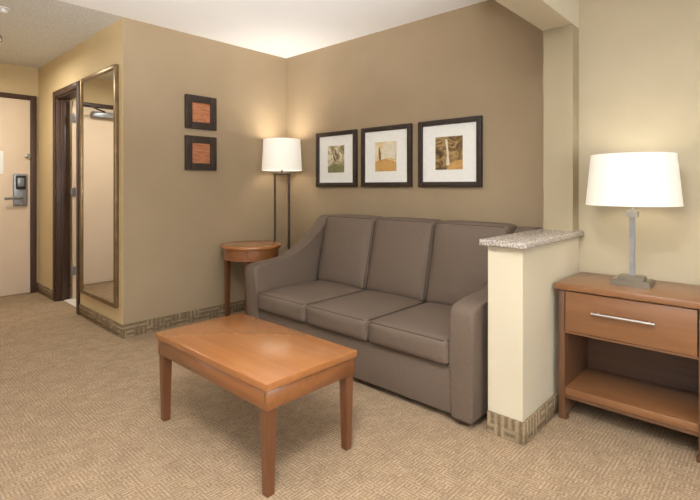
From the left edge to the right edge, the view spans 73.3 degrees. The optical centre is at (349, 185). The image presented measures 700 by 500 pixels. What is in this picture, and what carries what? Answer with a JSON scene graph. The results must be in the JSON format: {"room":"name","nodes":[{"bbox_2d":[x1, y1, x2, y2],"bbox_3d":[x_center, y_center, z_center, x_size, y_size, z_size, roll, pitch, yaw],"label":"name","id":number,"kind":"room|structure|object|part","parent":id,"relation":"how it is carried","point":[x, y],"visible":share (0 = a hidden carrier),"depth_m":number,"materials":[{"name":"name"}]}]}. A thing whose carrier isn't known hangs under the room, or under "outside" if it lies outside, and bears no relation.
{"room":"hotel room","nodes":[
{"label":"hotel room","id":0,"kind":"room"},
{"bbox_2d":[0,6,9,12],"bbox_3d":[-2.507,-1.270,3.398,0.080,0.030,0.080,0,0,43],"label":"sprinkler","id":1,"kind":"object","parent":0,"point":[2,9],"depth_m":3.39,"materials":[{"name":"white metal"}]},
{"bbox_2d":[0,63,75,296],"bbox_3d":[-3.337,-0.065,5.309,0.120,2.440,3.067,0,0,43],"label":"wall","id":2,"kind":"structure","parent":0,"point":[15,79],"depth_m":5.08,"materials":[{"name":"beige paint"}]},
{"bbox_2d":[0,97,29,295],"bbox_3d":[-3.763,0.112,4.748,0.020,2.067,0.899,0,0,43],"label":"door","id":3,"kind":"structure","parent":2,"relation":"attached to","point":[14,113],"depth_m":4.97,"materials":[{"name":"paint"}]},
{"bbox_2d":[0,151,2,173],"bbox_3d":[-3.657,-0.245,4.847,0.002,0.240,0.135,0,0,43],"label":"notice","id":4,"kind":"object","parent":3,"relation":"attached to","point":[1,152],"visible":1,"depth_m":4.88,"materials":[{"name":"white paper"}]},
{"bbox_2d":[13,174,27,205],"bbox_3d":[-3.503,0.043,4.995,0.025,0.345,0.130,0,0,43],"label":"lock plate","id":5,"kind":"object","parent":3,"relation":"attached to","point":[23,193],"visible":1,"depth_m":4.99,"materials":[{"name":"silver metal"}]},
{"bbox_2d":[4,197,22,199],"bbox_3d":[-3.518,0.128,4.918,0.058,0.030,0.168,0,0,43],"label":"lever","id":6,"kind":"object","parent":5,"relation":"attached to","point":[5,198],"visible":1,"depth_m":4.88,"materials":[{"name":"grey metal"}]},
{"bbox_2d":[16,176,25,188],"bbox_3d":[-3.489,-0.037,4.981,0.015,0.145,0.090,0,0,43],"label":"keypad","id":7,"kind":"object","parent":5,"relation":"attached to","point":[17,187],"depth_m":4.98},
{"bbox_2d":[18,178,23,185],"bbox_3d":[-3.482,-0.040,4.975,0.004,0.090,0.060,0,0,43],"label":"display","id":8,"kind":"object","parent":7,"relation":"attached to","point":[20,180],"depth_m":4.97,"materials":[{"name":"grey plastic"}]},
{"bbox_2d":[0,92,30,99],"bbox_3d":[-3.760,-0.950,4.745,0.030,0.050,0.905,0,0,43],"label":"trim","id":9,"kind":"structure","parent":2,"relation":"attached to","point":[2,94],"depth_m":4.97,"materials":[{"name":"brown wood"}]},
{"bbox_2d":[30,96,36,292],"bbox_3d":[-3.433,0.090,5.097,0.030,2.130,0.055,0,0,43],"label":"door frame","id":10,"kind":"structure","parent":2,"relation":"attached to","point":[33,102],"depth_m":5.08,"materials":[{"name":"brown wood"}]},
{"bbox_2d":[0,0,121,67],"bbox_3d":[-2.442,-1.335,4.581,2.423,0.100,3.220,0,0,43],"label":"ceiling hallway","id":11,"kind":"structure","parent":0,"point":[34,33],"depth_m":3.83,"materials":[{"name":"beige paint"}]},
{"bbox_2d":[38,17,122,324],"bbox_3d":[-2.528,-0.065,4.401,2.302,2.440,0.120,0,0,43],"label":"wall","id":12,"kind":"structure","parent":0,"point":[46,73],"depth_m":4.74,"materials":[{"name":"beige paint"}]},
{"bbox_2d":[37,283,52,299],"bbox_3d":[-3.199,1.105,4.936,0.568,0.100,0.012,0,0,43],"label":"baseboard","id":13,"kind":"structure","parent":12,"relation":"attached to","point":[41,289],"depth_m":4.91,"materials":[{"name":"carpet"}]},
{"bbox_2d":[53,92,69,301],"bbox_3d":[-2.924,0.105,4.759,0.075,2.100,0.135,0,0,43],"label":"door frame","id":14,"kind":"structure","parent":12,"relation":"attached to","point":[58,101],"depth_m":4.71,"materials":[{"name":"brown wood"}]},
{"bbox_2d":[54,82,75,99],"bbox_3d":[-2.669,-0.907,4.523,0.650,0.075,0.135,0,0,43],"label":"trim","id":15,"kind":"structure","parent":12,"relation":"attached to","point":[71,95],"depth_m":4.52,"materials":[{"name":"brown wood"}]},
{"bbox_2d":[56,45,77,97],"bbox_3d":[-2.664,-1.085,4.528,0.650,0.400,0.120,0,0,43],"label":"lintel","id":16,"kind":"object","parent":12,"relation":"attached to","point":[67,62],"visible":0.57,"depth_m":4.46,"materials":[{"name":"beige paint"}]},
{"bbox_2d":[71,101,75,298],"bbox_3d":[-2.615,0.139,4.995,0.046,2.008,0.640,0,0,43],"label":"leaf","id":17,"kind":"object","parent":12,"relation":"attached to","point":[73,102],"depth_m":4.77,"materials":[{"name":"paint"}]},
{"bbox_3d":[-2.805,0.860,4.765,0.010,0.090,0.045,0,0,43],"label":"hinge","id":18,"kind":"part","parent":17,"relation":"part of","materials":[{"name":"silver metal"}]},
{"bbox_3d":[-2.805,0.060,4.765,0.010,0.090,0.045,0,0,43],"label":"hinge","id":19,"kind":"part","parent":17,"relation":"part of","materials":[{"name":"silver metal"}]},
{"bbox_3d":[-2.805,-0.690,4.765,0.010,0.090,0.045,0,0,43],"label":"hinge","id":20,"kind":"part","parent":17,"relation":"part of","materials":[{"name":"silver metal"}]},
{"bbox_2d":[76,81,79,314],"bbox_3d":[-2.450,0.105,4.237,0.060,2.100,0.015,0,0,43],"label":"door frame","id":21,"kind":"structure","parent":12,"relation":"attached to","point":[77,82],"depth_m":4.23,"materials":[{"name":"brown wood"}]},
{"bbox_2d":[80,64,118,307],"bbox_3d":[-2.086,0.000,3.887,0.800,1.880,0.030,0,0,43],"label":"wall mirror","id":22,"kind":"object","parent":12,"relation":"attached to","point":[99,91],"visible":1,"depth_m":3.84,"materials":[{"name":"clear glass"}]},
{"bbox_3d":[-2.366,0.000,4.148,0.034,1.880,0.030,0,0,43],"label":"frame","id":23,"kind":"part","parent":22,"relation":"part of","materials":[{"name":"brown wood"}]},
{"bbox_3d":[-2.086,-0.923,3.888,0.739,0.034,0.030,0,0,43],"label":"frame","id":24,"kind":"part","parent":22,"relation":"part of","materials":[{"name":"brown wood"}]},
{"bbox_3d":[-2.086,0.923,3.888,0.739,0.034,0.030,0,0,43],"label":"frame","id":25,"kind":"part","parent":22,"relation":"part of","materials":[{"name":"brown wood"}]},
{"bbox_3d":[-1.805,0.000,3.626,0.034,1.880,0.030,0,0,43],"label":"frame","id":26,"kind":"part","parent":22,"relation":"part of","materials":[{"name":"brown wood"}]},
{"bbox_2d":[79,304,121,337],"bbox_3d":[-2.078,1.105,3.893,0.953,0.100,0.012,0,0,43],"label":"baseboard","id":27,"kind":"structure","parent":12,"relation":"attached to","point":[112,326],"depth_m":3.85,"materials":[{"name":"carpet"}]},
{"bbox_2d":[123,17,285,324],"bbox_3d":[-1.229,-0.065,4.195,0.120,2.440,1.586,0,0,43],"label":"wall","id":28,"kind":"structure","parent":0,"point":[176,220],"depth_m":3.96,"materials":[{"name":"beige paint"}]},
{"bbox_2d":[121,299,244,337],"bbox_3d":[-1.189,1.105,4.141,0.012,0.100,1.587,0,0,43],"label":"baseboard","id":29,"kind":"structure","parent":28,"relation":"attached to","point":[146,326],"depth_m":3.88,"materials":[{"name":"carpet"}]},
{"bbox_2d":[184,135,216,170],"bbox_3d":[-1.278,-0.280,4.030,0.030,0.290,0.290,0,0,43],"label":"framed picture","id":30,"kind":"object","parent":28,"relation":"attached to","point":[200,152],"visible":1,"depth_m":4.02},
{"bbox_3d":[-1.356,-0.280,3.946,0.030,0.290,0.060,0,0,43],"label":"frame","id":31,"kind":"part","parent":30,"relation":"part of","materials":[{"name":"black wood"}]},
{"bbox_2d":[192,143,209,163],"bbox_3d":[-1.281,-0.280,4.034,0.012,0.180,0.180,0,0,43],"label":"print","id":32,"kind":"object","parent":30,"relation":"on","point":[200,151],"depth_m":4.03},
{"bbox_3d":[-1.278,-0.395,4.030,0.030,0.060,0.178,0,0,43],"label":"frame","id":33,"kind":"part","parent":30,"relation":"part of","materials":[{"name":"black wood"}]},
{"bbox_3d":[-1.278,-0.165,4.030,0.030,0.060,0.178,0,0,43],"label":"frame","id":34,"kind":"part","parent":30,"relation":"part of","materials":[{"name":"black wood"}]},
{"bbox_3d":[-1.199,-0.280,4.114,0.030,0.290,0.060,0,0,43],"label":"frame","id":35,"kind":"part","parent":30,"relation":"part of","materials":[{"name":"black wood"}]},
{"bbox_2d":[184,94,216,130],"bbox_3d":[-1.278,-0.627,4.030,0.030,0.285,0.290,0,0,43],"label":"framed picture","id":36,"kind":"object","parent":28,"relation":"attached to","point":[200,112],"visible":1,"depth_m":4.02},
{"bbox_3d":[-1.356,-0.627,3.946,0.030,0.285,0.060,0,0,43],"label":"frame","id":37,"kind":"part","parent":36,"relation":"part of","materials":[{"name":"black wood"}]},
{"bbox_2d":[192,102,209,122],"bbox_3d":[-1.281,-0.627,4.034,0.012,0.175,0.180,0,0,43],"label":"print","id":38,"kind":"object","parent":36,"relation":"on","point":[200,110],"depth_m":4.03},
{"bbox_3d":[-1.278,-0.515,4.030,0.030,0.060,0.178,0,0,43],"label":"frame","id":39,"kind":"part","parent":36,"relation":"part of","materials":[{"name":"black wood"}]},
{"bbox_3d":[-1.278,-0.740,4.030,0.030,0.060,0.178,0,0,43],"label":"frame","id":40,"kind":"part","parent":36,"relation":"part of","materials":[{"name":"black wood"}]},
{"bbox_3d":[-1.199,-0.627,4.114,0.030,0.285,0.060,0,0,43],"label":"frame","id":41,"kind":"part","parent":36,"relation":"part of","materials":[{"name":"black wood"}]},
{"bbox_2d":[58,0,485,57],"bbox_3d":[-0.035,-1.335,0.988,5.997,0.100,5.200,0,0,43],"label":"ceiling","id":42,"kind":"structure","parent":0,"point":[280,28],"depth_m":3.56,"materials":[{"name":"white paint"}]},
{"bbox_2d":[0,286,699,499],"bbox_3d":[-0.921,1.202,1.814,8.420,0.106,5.200,0,0,43],"label":"floor","id":43,"kind":"structure","parent":0,"point":[80,405],"depth_m":2.11,"materials":[{"name":"carpet"}]},
{"bbox_2d":[220,240,281,315],"bbox_3d":[-0.854,0.827,4.073,0.524,0.656,0.524,0,0,43],"label":"end table","id":44,"kind":"object","parent":43,"relation":"on","point":[248,251],"visible":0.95,"depth_m":3.92,"materials":[{"name":"brown wood"}]},
{"bbox_3d":[-1.059,0.843,4.059,0.048,0.625,0.048,0,0,43],"label":"leg","id":45,"kind":"part","parent":44,"relation":"part of","materials":[{"name":"brown wood"}]},
{"bbox_3d":[-0.840,0.843,3.869,0.048,0.625,0.048,0,0,43],"label":"leg","id":46,"kind":"part","parent":44,"relation":"part of","materials":[{"name":"brown wood"}]},
{"bbox_2d":[156,313,356,497],"bbox_3d":[-0.464,0.939,2.197,0.897,0.432,0.495,0,0,43],"label":"coffee table","id":47,"kind":"object","parent":43,"relation":"on","point":[268,365],"visible":1,"depth_m":2.03,"materials":[{"name":"brown wood"}]},
{"bbox_3d":[-0.911,0.954,2.323,0.050,0.402,0.050,0,0,43],"label":"leg","id":48,"kind":"part","parent":47,"relation":"part of","materials":[{"name":"brown wood"}]},
{"bbox_3d":[-0.306,0.954,1.760,0.050,0.402,0.050,0,0,43],"label":"leg","id":49,"kind":"part","parent":47,"relation":"part of","materials":[{"name":"brown wood"}]},
{"bbox_3d":[-0.017,0.954,2.071,0.050,0.402,0.050,0,0,43],"label":"leg","id":50,"kind":"part","parent":47,"relation":"part of","materials":[{"name":"brown wood"}]},
{"bbox_2d":[262,138,301,249],"bbox_3d":[-0.640,0.359,4.420,0.376,1.592,0.376,0,0,-21],"label":"floor lamp","id":51,"kind":"object","parent":43,"relation":"on","point":[279,154],"visible":0.87,"depth_m":4.28,"materials":[{"name":"white fabric"}]},
{"bbox_3d":[-0.640,-0.291,4.420,0.376,0.292,0.376,0,0,43],"label":"lamp shade","id":52,"kind":"part","parent":51,"relation":"part of","materials":[{"name":"beige fabric"}]},
{"bbox_2d":[246,214,541,425],"bbox_3d":[0.196,0.691,3.146,1.850,0.928,0.927,0,0,43],"label":"sofa","id":53,"kind":"object","parent":43,"relation":"on","point":[408,294],"visible":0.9,"depth_m":2.92,"materials":[{"name":"fabric"}]},
{"bbox_3d":[-0.411,0.682,3.727,0.170,0.875,0.904,0,0,43],"label":"arm","id":54,"kind":"part","parent":53,"relation":"part of","materials":[{"name":"fabric"}]},
{"bbox_2d":[258,280,365,322],"bbox_3d":[-0.252,0.815,3.394,0.511,0.174,0.679,0,0,43],"label":"seat cushion","id":55,"kind":"object","parent":53,"relation":"on","point":[284,301],"depth_m":3.26,"materials":[{"name":"fabric"}]},
{"bbox_2d":[318,214,381,288],"bbox_3d":[0.010,0.497,3.676,0.511,0.541,0.302,0,0,43],"label":"cushion","id":56,"kind":"object","parent":53,"relation":"on","point":[346,250],"depth_m":3.56,"materials":[{"name":"fabric"}]},
{"bbox_2d":[307,290,426,340],"bbox_3d":[0.126,0.815,3.042,0.511,0.174,0.679,0,0,43],"label":"seat cushion","id":57,"kind":"object","parent":53,"relation":"on","point":[347,316],"depth_m":2.88,"materials":[{"name":"fabric"}]},
{"bbox_2d":[367,217,441,300],"bbox_3d":[0.388,0.497,3.324,0.511,0.541,0.302,0,0,43],"label":"cushion","id":58,"kind":"object","parent":53,"relation":"on","point":[400,249],"depth_m":3.21,"materials":[{"name":"fabric"}]},
{"bbox_2d":[369,302,451,364],"bbox_3d":[0.504,0.815,2.690,0.511,0.174,0.679,0,0,43],"label":"seat cushion","id":59,"kind":"object","parent":53,"relation":"on","point":[419,333],"depth_m":2.50,"materials":[{"name":"fabric"}]},
{"bbox_2d":[427,220,517,305],"bbox_3d":[0.766,0.497,2.972,0.511,0.541,0.302,0,0,43],"label":"cushion","id":60,"kind":"object","parent":53,"relation":"on","point":[457,265],"depth_m":2.92,"materials":[{"name":"fabric"}]},
{"bbox_3d":[0.833,0.682,2.569,0.130,0.875,0.904,0,0,43],"label":"arm","id":61,"kind":"part","parent":53,"relation":"part of","materials":[{"name":"fabric"}]},
{"bbox_2d":[555,272,699,462],"bbox_3d":[1.379,0.818,2.268,0.622,0.675,0.441,0,0,43],"label":"nightstand","id":62,"kind":"object","parent":43,"relation":"on","point":[632,352],"visible":1,"depth_m":2.23,"materials":[{"name":"brown wood"}]},
{"bbox_3d":[1.260,0.613,2.143,0.527,0.194,0.026,0,0,43],"label":"drawer","id":63,"kind":"part","parent":62,"relation":"part of","materials":[{"name":"brown wood"}]},
{"bbox_2d":[565,367,698,432],"bbox_3d":[1.383,1.012,2.275,0.535,0.035,0.364,0,0,43],"label":"shelf","id":64,"kind":"object","parent":62,"relation":"attached to","point":[655,401],"depth_m":2.24,"materials":[{"name":"brown wood"}]},
{"bbox_3d":[1.383,0.719,2.275,0.535,0.012,0.366,0,0,43],"label":"drawer rail","id":65,"kind":"part","parent":62,"relation":"part of","materials":[{"name":"brown wood"}]},
{"bbox_3d":[1.269,1.040,2.153,0.535,0.020,0.018,0,0,43],"label":"plinth rail","id":66,"kind":"part","parent":62,"relation":"part of","materials":[{"name":"brown wood"}]},
{"bbox_2d":[586,152,683,288],"bbox_3d":[1.369,0.164,2.278,0.406,0.632,0.406,0,0,43],"label":"table lamp","id":67,"kind":"object","parent":62,"relation":"on","point":[630,179],"visible":1,"depth_m":2.13,"materials":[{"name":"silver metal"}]},
{"bbox_3d":[1.369,0.287,2.278,0.022,0.294,0.022,0,0,43],"label":"post","id":68,"kind":"part","parent":67,"relation":"part of","materials":[{"name":"grey metal"}]},
{"bbox_3d":[1.369,0.465,2.278,0.165,0.030,0.120,0,0,43],"label":"plate","id":69,"kind":"part","parent":67,"relation":"part of","materials":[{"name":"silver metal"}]},
{"bbox_3d":[1.369,-0.029,2.278,0.406,0.245,0.406,0,0,43],"label":"lamp shade","id":70,"kind":"part","parent":67,"relation":"part of","materials":[{"name":"beige fabric"}]},
{"bbox_3d":[1.513,0.782,2.415,0.535,0.545,0.018,0,0,43],"label":"panel","id":71,"kind":"part","parent":62,"relation":"part of","materials":[{"name":"brown wood"}]},
{"bbox_2d":[286,0,542,250],"bbox_3d":[-0.435,-0.065,4.621,5.067,2.440,0.120,0,0,43],"label":"wall","id":72,"kind":"structure","parent":0,"point":[485,59],"depth_m":3.57,"materials":[{"name":"beige paint"}]},
{"bbox_2d":[316,129,357,186],"bbox_3d":[-0.126,-0.241,4.231,0.505,0.497,0.030,0,0,43],"label":"framed picture","id":73,"kind":"object","parent":72,"relation":"attached to","point":[337,151],"visible":1,"depth_m":4.21},
{"bbox_3d":[-0.297,-0.241,4.390,0.038,0.497,0.030,0,0,43],"label":"frame","id":74,"kind":"part","parent":73,"relation":"part of","materials":[{"name":"black wood"}]},
{"bbox_3d":[-0.126,-0.471,4.231,0.435,0.038,0.030,0,0,43],"label":"frame","id":75,"kind":"part","parent":73,"relation":"part of","materials":[{"name":"black wood"}]},
{"bbox_3d":[-0.126,-0.012,4.231,0.435,0.038,0.030,0,0,43],"label":"frame","id":76,"kind":"part","parent":73,"relation":"part of","materials":[{"name":"black wood"}]},
{"bbox_2d":[328,145,343,166],"bbox_3d":[-0.126,-0.241,4.231,0.205,0.242,0.002,0,0,43],"label":"print","id":77,"kind":"object","parent":73,"relation":"attached to","point":[335,152],"depth_m":4.23},
{"bbox_3d":[0.045,-0.241,4.072,0.038,0.497,0.030,0,0,43],"label":"frame","id":78,"kind":"part","parent":73,"relation":"part of","materials":[{"name":"black wood"}]},
{"bbox_2d":[361,123,412,186],"bbox_3d":[0.291,-0.241,3.842,0.520,0.497,0.030,0,0,43],"label":"framed picture","id":79,"kind":"object","parent":72,"relation":"attached to","point":[386,151],"visible":1,"depth_m":3.82,"materials":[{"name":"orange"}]},
{"bbox_3d":[0.115,-0.241,4.006,0.038,0.497,0.030,0,0,43],"label":"frame","id":80,"kind":"part","parent":79,"relation":"part of","materials":[{"name":"black wood"}]},
{"bbox_2d":[375,141,395,171],"bbox_3d":[0.291,-0.241,3.842,0.220,0.242,0.003,0,0,43],"label":"print","id":81,"kind":"object","parent":79,"relation":"attached to","point":[385,151],"depth_m":3.84,"materials":[{"name":"beige paper"}]},
{"bbox_3d":[0.291,-0.471,3.842,0.450,0.038,0.030,0,0,43],"label":"frame","id":82,"kind":"part","parent":79,"relation":"part of","materials":[{"name":"black wood"}]},
{"bbox_3d":[0.291,-0.012,3.842,0.450,0.038,0.030,0,0,43],"label":"frame","id":83,"kind":"part","parent":79,"relation":"part of","materials":[{"name":"black wood"}]},
{"bbox_3d":[0.468,-0.241,3.678,0.038,0.497,0.030,0,0,43],"label":"frame","id":84,"kind":"part","parent":79,"relation":"part of","materials":[{"name":"black wood"}]},
{"bbox_2d":[418,115,482,186],"bbox_3d":[0.723,-0.241,3.440,0.527,0.497,0.030,0,0,43],"label":"framed picture","id":85,"kind":"object","parent":72,"relation":"attached to","point":[450,151],"visible":1,"depth_m":3.42,"materials":[{"name":"beige paper"}]},
{"bbox_3d":[0.544,-0.241,3.607,0.038,0.497,0.030,0,0,43],"label":"frame","id":86,"kind":"part","parent":85,"relation":"part of","materials":[{"name":"black wood"}]},
{"bbox_2d":[435,135,462,169],"bbox_3d":[0.723,-0.241,3.440,0.227,0.242,0.002,0,0,43],"label":"print","id":87,"kind":"object","parent":85,"relation":"attached to","point":[448,148],"depth_m":3.44,"materials":[{"name":"beige paper"}]},
{"bbox_3d":[0.723,-0.471,3.440,0.457,0.038,0.030,0,0,43],"label":"frame","id":88,"kind":"part","parent":85,"relation":"part of","materials":[{"name":"black wood"}]},
{"bbox_3d":[0.723,-0.012,3.440,0.457,0.038,0.030,0,0,43],"label":"frame","id":89,"kind":"part","parent":85,"relation":"part of","materials":[{"name":"black wood"}]},
{"bbox_3d":[0.902,-0.241,3.274,0.038,0.497,0.030,0,0,43],"label":"frame","id":90,"kind":"part","parent":85,"relation":"part of","materials":[{"name":"black wood"}]},
{"bbox_2d":[488,237,578,421],"bbox_3d":[1.039,0.718,2.510,0.167,0.875,0.961,0,0,43],"label":"wall","id":91,"kind":"structure","parent":0,"point":[522,293],"depth_m":2.19,"materials":[{"name":"beige paint"}]},
{"bbox_2d":[487,410,522,444],"bbox_3d":[0.708,1.105,2.154,0.167,0.100,0.012,0,0,43],"label":"baseboard","id":92,"kind":"structure","parent":91,"relation":"attached to","point":[505,427],"depth_m":2.15,"materials":[{"name":"carpet"}]},
{"bbox_2d":[479,228,583,249],"bbox_3d":[0.963,0.265,2.429,0.227,0.030,0.808,0,0,43],"label":"granite ledge","id":93,"kind":"object","parent":91,"relation":"attached to","point":[530,239],"visible":0.91,"depth_m":2.25,"materials":[{"name":"beige stone"}]},
{"bbox_2d":[543,24,578,230],"bbox_3d":[1.270,-0.307,2.756,0.160,1.175,0.286,0,0,43],"label":"wall post","id":94,"kind":"object","parent":93,"relation":"on","point":[560,44],"depth_m":2.65,"materials":[{"name":"beige paint"}]},
{"bbox_2d":[522,391,557,445],"bbox_3d":[1.033,1.105,2.373,0.012,0.100,0.775,0,0,43],"label":"baseboard","id":95,"kind":"structure","parent":91,"relation":"attached to","point":[534,423],"depth_m":2.21,"materials":[{"name":"carpet"}]},
{"bbox_2d":[579,0,699,284],"bbox_3d":[2.503,-0.065,1.760,3.133,2.440,0.307,0,0,43],"label":"wall","id":96,"kind":"structure","parent":0,"point":[639,60],"depth_m":2.46,"materials":[{"name":"beige paint"}]},
{"bbox_2d":[495,0,578,30],"bbox_3d":[1.039,-1.090,2.510,0.167,0.390,0.961,0,0,43],"label":"header","id":97,"kind":"object","parent":96,"relation":"attached to","point":[543,14],"depth_m":2.47,"materials":[{"name":"beige paint"}]}
]}

